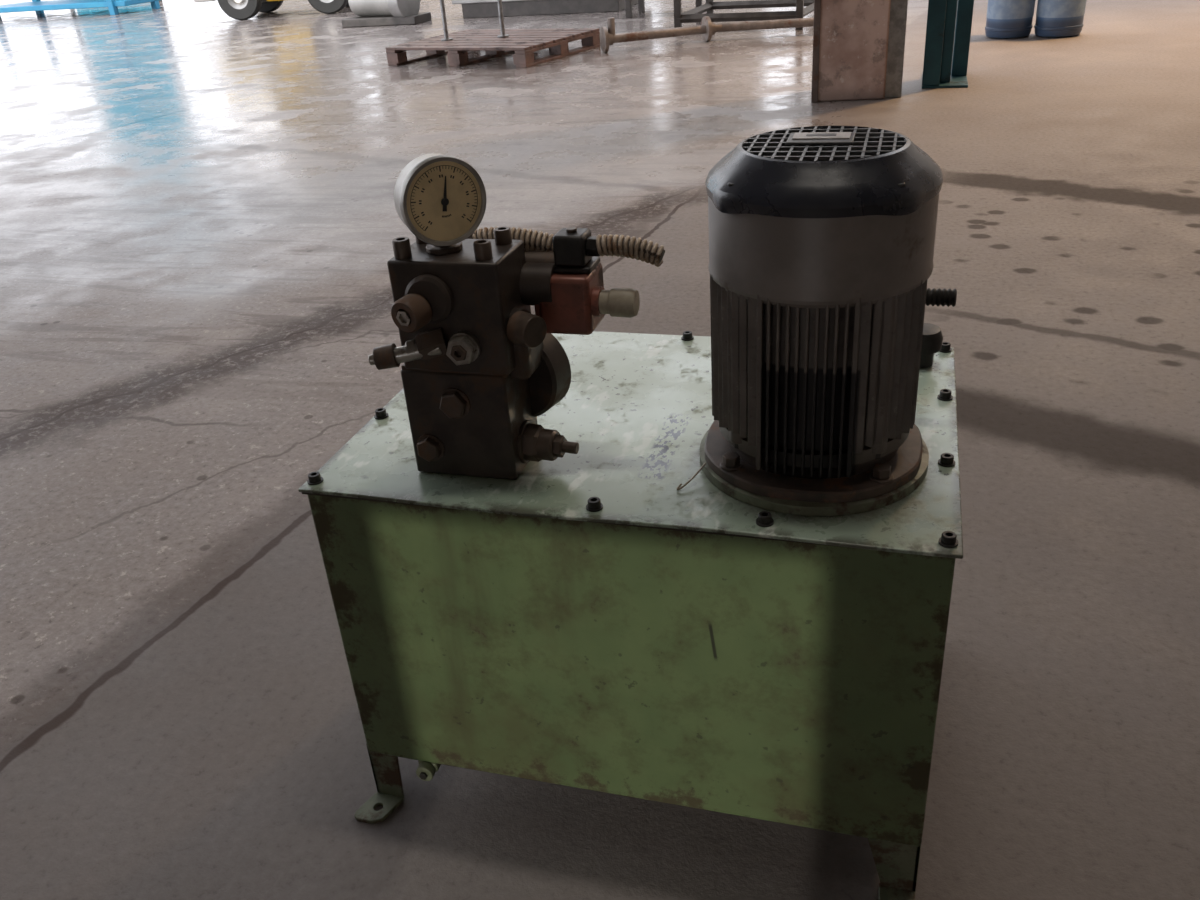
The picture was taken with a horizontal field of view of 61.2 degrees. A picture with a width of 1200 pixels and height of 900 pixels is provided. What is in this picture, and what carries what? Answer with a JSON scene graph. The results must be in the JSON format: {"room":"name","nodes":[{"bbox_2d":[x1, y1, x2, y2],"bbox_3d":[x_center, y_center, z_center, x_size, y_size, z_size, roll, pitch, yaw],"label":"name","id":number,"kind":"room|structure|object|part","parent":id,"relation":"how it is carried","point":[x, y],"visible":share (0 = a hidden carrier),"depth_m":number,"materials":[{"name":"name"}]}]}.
{"room":"factory floor","nodes":[
{"label":"factory floor","id":0,"kind":"room"},
{"bbox_2d":[0,0,1199,899],"bbox_3d":[-0.863,-7.172,15.809,70.000,0.100,59.000,4,30,16],"label":"floor","id":1,"kind":"structure","parent":0,"point":[200,220],"depth_m":2.51,"materials":[{"name":"concrete"}]},
{"bbox_2d":[0,0,159,18],"bbox_3d":[-9.077,-7.940,17.233,3.150,1.000,1.300,4,30,16],"label":"storage rack","id":2,"kind":"object","parent":1,"relation":"on","point":[39,6],"visible":1,"depth_m":16.92,"materials":[{"name":"metal"}]},
{"bbox_3d":[-10.136,-8.319,18.083,0.100,1.000,0.100,4,30,16],"label":"post","id":3,"kind":"part","parent":2,"relation":"part of","materials":[{"name":"blue metal"}]},
{"bbox_2d":[0,0,159,12],"bbox_3d":[-9.054,-7.641,17.395,3.150,0.080,1.200,4,30,16],"label":"shelf","id":4,"kind":"object","parent":2,"relation":"attached to","point":[36,5],"depth_m":16.91,"materials":[{"name":"blue metal"}]},
{"bbox_3d":[-7.971,-7.557,16.370,0.100,1.000,0.100,4,30,16],"label":"post","id":5,"kind":"part","parent":2,"relation":"part of","materials":[{"name":"blue metal"}]},
{"bbox_3d":[-7.559,-7.921,16.985,0.100,1.000,0.100,4,30,16],"label":"post","id":6,"kind":"part","parent":2,"relation":"part of","materials":[{"name":"blue metal"}]},
{"bbox_2d":[194,0,420,19],"bbox_3d":[-4.047,-7.194,13.777,3.040,2.300,1.200,-2,28,4],"label":"forklift","id":7,"kind":"object","parent":1,"relation":"on","point":[235,9],"visible":0.74,"depth_m":13.79,"materials":[{"name":"rubber"}]},
{"bbox_2d":[341,0,430,27],"bbox_3d":[-2.546,-5.337,11.765,0.950,0.750,0.556,4,30,16],"label":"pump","id":8,"kind":"object","parent":1,"relation":"on","point":[369,13],"visible":1,"depth_m":11.76,"materials":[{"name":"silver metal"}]},
{"bbox_2d":[385,28,600,67],"bbox_3d":[-0.900,-3.439,8.661,1.420,0.147,1.150,12,33,28],"label":"wooden pallet","id":9,"kind":"object","parent":1,"relation":"on","point":[524,42],"visible":0.98,"depth_m":8.46,"materials":[{"name":"brown wood"}]},
{"bbox_2d":[440,0,508,40],"bbox_3d":[-1.111,-4.102,8.337,0.592,1.352,0.101,0,29,8],"label":"rods","id":10,"kind":"object","parent":9,"relation":"on","point":[500,10],"visible":1,"depth_m":8.58,"materials":[{"name":"grey metal"}]},
{"bbox_3d":[-1.356,-4.101,8.369,0.036,1.352,0.036,4,30,16],"label":"rod","id":11,"kind":"part","parent":10,"relation":"part of","materials":[{"name":"metal"}]},
{"bbox_3d":[-0.867,-4.104,8.305,0.036,1.352,0.036,4,30,16],"label":"rod","id":12,"kind":"part","parent":10,"relation":"part of","materials":[{"name":"metal"}]},
{"bbox_2d":[452,0,637,17],"bbox_3d":[-0.604,-5.904,11.748,2.100,1.500,1.255,4,30,16],"label":"machine","id":13,"kind":"object","parent":1,"relation":"on","point":[470,8],"visible":0.85,"depth_m":11.64,"materials":[{"name":"metal"}]},
{"bbox_2d":[298,331,962,899],"bbox_3d":[0.083,0.173,1.449,0.762,0.530,0.603,4,30,16],"label":"tank","id":14,"kind":"object","parent":1,"relation":"on","point":[585,619],"visible":0.88,"depth_m":1.20,"materials":[{"name":"green metal"}]},
{"bbox_2d":[307,477,322,484],"bbox_3d":[-0.343,0.037,1.222,0.019,0.002,0.019,9,31,24],"label":"washer","id":15,"kind":"object","parent":14,"relation":"in","point":[311,480],"depth_m":1.22,"materials":[{"name":"metal"}]},
{"bbox_3d":[-0.308,0.458,1.431,0.052,0.100,0.095,10,31,25],"label":"leg","id":16,"kind":"part","parent":14,"relation":"part of","materials":[{"name":"metal"}]},
{"bbox_2d":[374,413,388,419],"bbox_3d":[-0.295,-0.046,1.369,0.019,0.002,0.019,9,31,24],"label":"washer","id":17,"kind":"object","parent":14,"relation":"in","point":[378,416],"depth_m":1.36,"materials":[{"name":"metal"}]},
{"bbox_2d":[368,226,664,479],"bbox_3d":[-0.084,-0.108,1.154,0.311,0.285,0.175,4,30,16],"label":"block","id":18,"kind":"object","parent":14,"relation":"on","point":[479,369],"depth_m":1.13,"materials":[{"name":"black metal"}]},
{"bbox_2d":[394,153,486,246],"bbox_3d":[-0.173,-0.269,1.091,0.096,0.098,0.040,-18,31,-23],"label":"pressure gauge","id":19,"kind":"object","parent":18,"relation":"on","point":[441,199],"visible":1,"depth_m":1.07,"materials":[{"name":"white metal"}]},
{"bbox_2d":[586,503,602,511],"bbox_3d":[-0.006,0.063,1.127,0.019,0.002,0.019,9,31,24],"label":"washer","id":20,"kind":"object","parent":14,"relation":"in","point":[590,507],"depth_m":1.12,"materials":[{"name":"metal"}]},
{"bbox_3d":[0.072,-0.047,1.327,0.750,0.005,0.529,4,30,16],"label":"lid plate","id":21,"kind":"part","parent":14,"relation":"part of","materials":[{"name":"green paint"}]},
{"bbox_3d":[0.086,0.141,1.429,0.738,0.426,0.515,4,30,16],"label":"tank","id":22,"kind":"part","parent":14,"relation":"part of","materials":[{"name":"green metal"}]},
{"bbox_2d":[681,336,693,340],"bbox_3d":[0.133,-0.170,1.536,0.019,0.002,0.019,9,31,24],"label":"washer","id":23,"kind":"object","parent":14,"relation":"in","point":[683,338],"depth_m":1.53,"materials":[{"name":"metal"}]},
{"bbox_2d":[756,518,773,526],"bbox_3d":[0.175,0.076,1.077,0.019,0.002,0.019,9,31,24],"label":"washer","id":24,"kind":"object","parent":14,"relation":"in","point":[760,522],"depth_m":1.07,"materials":[{"name":"metal"}]},
{"bbox_2d":[677,126,956,515],"bbox_3d":[0.245,-0.161,1.121,0.289,0.366,0.296,4,30,16],"label":"motor","id":25,"kind":"object","parent":14,"relation":"on","point":[822,238],"visible":1,"depth_m":1.02,"materials":[{"name":"paint"}]},
{"bbox_2d":[720,461,741,470],"bbox_3d":[0.147,0.017,1.136,0.025,0.003,0.025,4,30,16],"label":"washer","id":26,"kind":"object","parent":25,"relation":"in","point":[724,465],"depth_m":1.13,"materials":[{"name":"metal"}]},
{"bbox_3d":[0.224,-0.316,1.031,0.066,0.004,0.048,4,30,16],"label":"grille nameplate frame","id":27,"kind":"part","parent":25,"relation":"part of","materials":[{"name":"silver metal"}]},
{"bbox_2d":[743,126,905,160],"bbox_3d":[0.225,-0.308,1.023,0.160,0.004,0.160,4,30,16],"label":"fan grille","id":28,"kind":"object","parent":25,"relation":"attached to","point":[811,143],"depth_m":1.01,"materials":[{"name":"black metal"}]},
{"bbox_2d":[870,472,893,483],"bbox_3d":[0.303,0.029,1.092,0.025,0.003,0.025,4,30,16],"label":"washer","id":29,"kind":"object","parent":25,"relation":"in","point":[875,477],"depth_m":1.08,"materials":[{"name":"metal"}]},
{"bbox_3d":[0.359,0.503,1.254,0.066,0.100,0.116,4,30,16],"label":"leg","id":30,"kind":"part","parent":14,"relation":"part of","materials":[{"name":"green metal"}]},
{"bbox_2d":[920,323,942,367],"bbox_3d":[0.440,-0.143,1.387,0.052,0.054,0.052,4,30,16],"label":"cap","id":31,"kind":"object","parent":14,"relation":"on","point":[932,338],"visible":0.55,"depth_m":1.36,"materials":[{"name":"metal"}]},
{"bbox_2d":[937,395,952,400],"bbox_3d":[0.443,-0.068,1.304,0.019,0.002,0.019,0,29,8],"label":"washer","id":32,"kind":"object","parent":14,"relation":"in","point":[939,397],"depth_m":1.30,"materials":[{"name":"metal"}]},
{"bbox_2d":[938,459,954,466],"bbox_3d":[0.396,0.014,1.160,0.019,0.002,0.019,9,31,24],"label":"washer","id":33,"kind":"object","parent":14,"relation":"in","point":[941,462],"depth_m":1.15,"materials":[{"name":"metal"}]},
{"bbox_2d":[938,537,957,547],"bbox_3d":[0.351,0.092,1.022,0.019,0.002,0.019,0,29,8],"label":"washer","id":34,"kind":"object","parent":14,"relation":"in","point":[943,542],"depth_m":1.02,"materials":[{"name":"metal"}]},
{"bbox_2d":[625,0,706,17],"bbox_3d":[0.735,-4.808,10.797,0.850,0.300,0.650,4,30,16],"label":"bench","id":35,"kind":"object","parent":1,"relation":"on","point":[628,3],"visible":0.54,"depth_m":10.69,"materials":[{"name":"metal"}]},
{"bbox_3d":[0.303,-4.670,10.688,0.060,0.220,0.060,4,30,16],"label":"leg","id":36,"kind":"part","parent":35,"relation":"part of","materials":[{"name":"metal"}]},
{"bbox_3d":[0.454,-4.931,11.149,0.060,0.220,0.060,4,30,16],"label":"leg","id":37,"kind":"part","parent":35,"relation":"part of","materials":[{"name":"metal"}]},
{"bbox_3d":[1.022,-4.615,10.484,0.060,0.220,0.060,4,30,16],"label":"leg","id":38,"kind":"part","parent":35,"relation":"part of","materials":[{"name":"metal"}]},
{"bbox_2d":[600,16,813,52],"bbox_3d":[0.958,-3.546,8.478,1.935,0.260,0.326,-7,28,-4],"label":"pipe","id":39,"kind":"object","parent":1,"relation":"on","point":[707,28],"visible":0.96,"depth_m":8.46,"materials":[{"name":"beige metal"}]},
{"bbox_2d":[673,0,813,29],"bbox_3d":[1.374,-4.568,9.169,1.300,1.340,1.250,4,30,16],"label":"support frame","id":40,"kind":"object","parent":1,"relation":"on","point":[694,15],"visible":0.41,"depth_m":9.14,"materials":[{"name":"metal"}]},
{"bbox_3d":[0.670,-4.370,8.945,0.060,1.300,0.060,4,30,16],"label":"post","id":41,"kind":"part","parent":40,"relation":"part of","materials":[{"name":"metal"}]},
{"bbox_3d":[0.898,-4.150,9.623,0.070,0.070,1.055,7,30,21],"label":"rail","id":42,"kind":"part","parent":40,"relation":"part of","materials":[{"name":"metal"}]},
{"bbox_3d":[1.054,-4.860,9.796,0.060,1.300,0.060,4,30,16],"label":"post","id":43,"kind":"part","parent":40,"relation":"part of","materials":[{"name":"metal"}]},
{"bbox_3d":[1.219,-3.840,9.005,1.105,0.070,0.070,7,30,20],"label":"rail","id":44,"kind":"part","parent":40,"relation":"part of","materials":[{"name":"metal"}]},
{"bbox_3d":[1.603,-4.331,9.856,1.105,0.070,0.070,7,30,20],"label":"rail","id":45,"kind":"part","parent":40,"relation":"part of","materials":[{"name":"metal"}]},
{"bbox_3d":[1.698,-4.241,8.562,0.060,1.300,0.060,4,30,16],"label":"post","id":46,"kind":"part","parent":40,"relation":"part of","materials":[{"name":"metal"}]},
{"bbox_3d":[1.925,-4.021,9.239,0.070,0.070,1.055,7,30,21],"label":"rail","id":47,"kind":"part","parent":40,"relation":"part of","materials":[{"name":"metal"}]},
{"bbox_2d":[818,0,890,101],"bbox_3d":[1.277,-4.564,4.693,0.405,5.600,0.410,1,29,11],"label":"pillar","id":48,"kind":"structure","parent":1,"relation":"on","point":[854,34],"depth_m":5.71,"materials":[{"name":"concrete"}]},
{"bbox_2d":[811,0,820,102],"bbox_3d":[1.171,-2.985,5.369,0.037,2.200,0.037,1,29,11],"label":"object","id":49,"kind":"structure","parent":48,"relation":"attached to","point":[817,3],"depth_m":5.74,"materials":[{"name":"concrete"}]},
{"bbox_2d":[885,0,907,97],"bbox_3d":[1.514,-4.534,4.604,0.095,5.600,0.210,1,29,11],"label":"plate","id":50,"kind":"object","parent":48,"relation":"attached to","point":[898,8],"visible":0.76,"depth_m":5.72,"materials":[{"name":"metal"}]},
{"bbox_2d":[922,0,973,88],"bbox_3d":[1.939,-4.454,5.027,0.260,5.000,0.520,4,30,16],"label":"steel post","id":51,"kind":"object","parent":1,"relation":"on","point":[949,22],"visible":1,"depth_m":5.99,"materials":[{"name":"metal"}]},
{"bbox_2d":[985,0,1034,38],"bbox_3d":[3.050,-3.473,7.477,0.336,0.800,0.336,4,30,16],"label":"drum","id":52,"kind":"object","parent":1,"relation":"on","point":[1005,19],"visible":1,"depth_m":7.49,"materials":[{"name":"blue plastic"}]},
{"bbox_2d":[1034,0,1086,37],"bbox_3d":[3.373,-3.433,7.358,0.336,0.800,0.336,4,30,16],"label":"drum","id":53,"kind":"object","parent":1,"relation":"on","point":[1054,18],"visible":1,"depth_m":7.37,"materials":[{"name":"blue plastic"}]}
]}

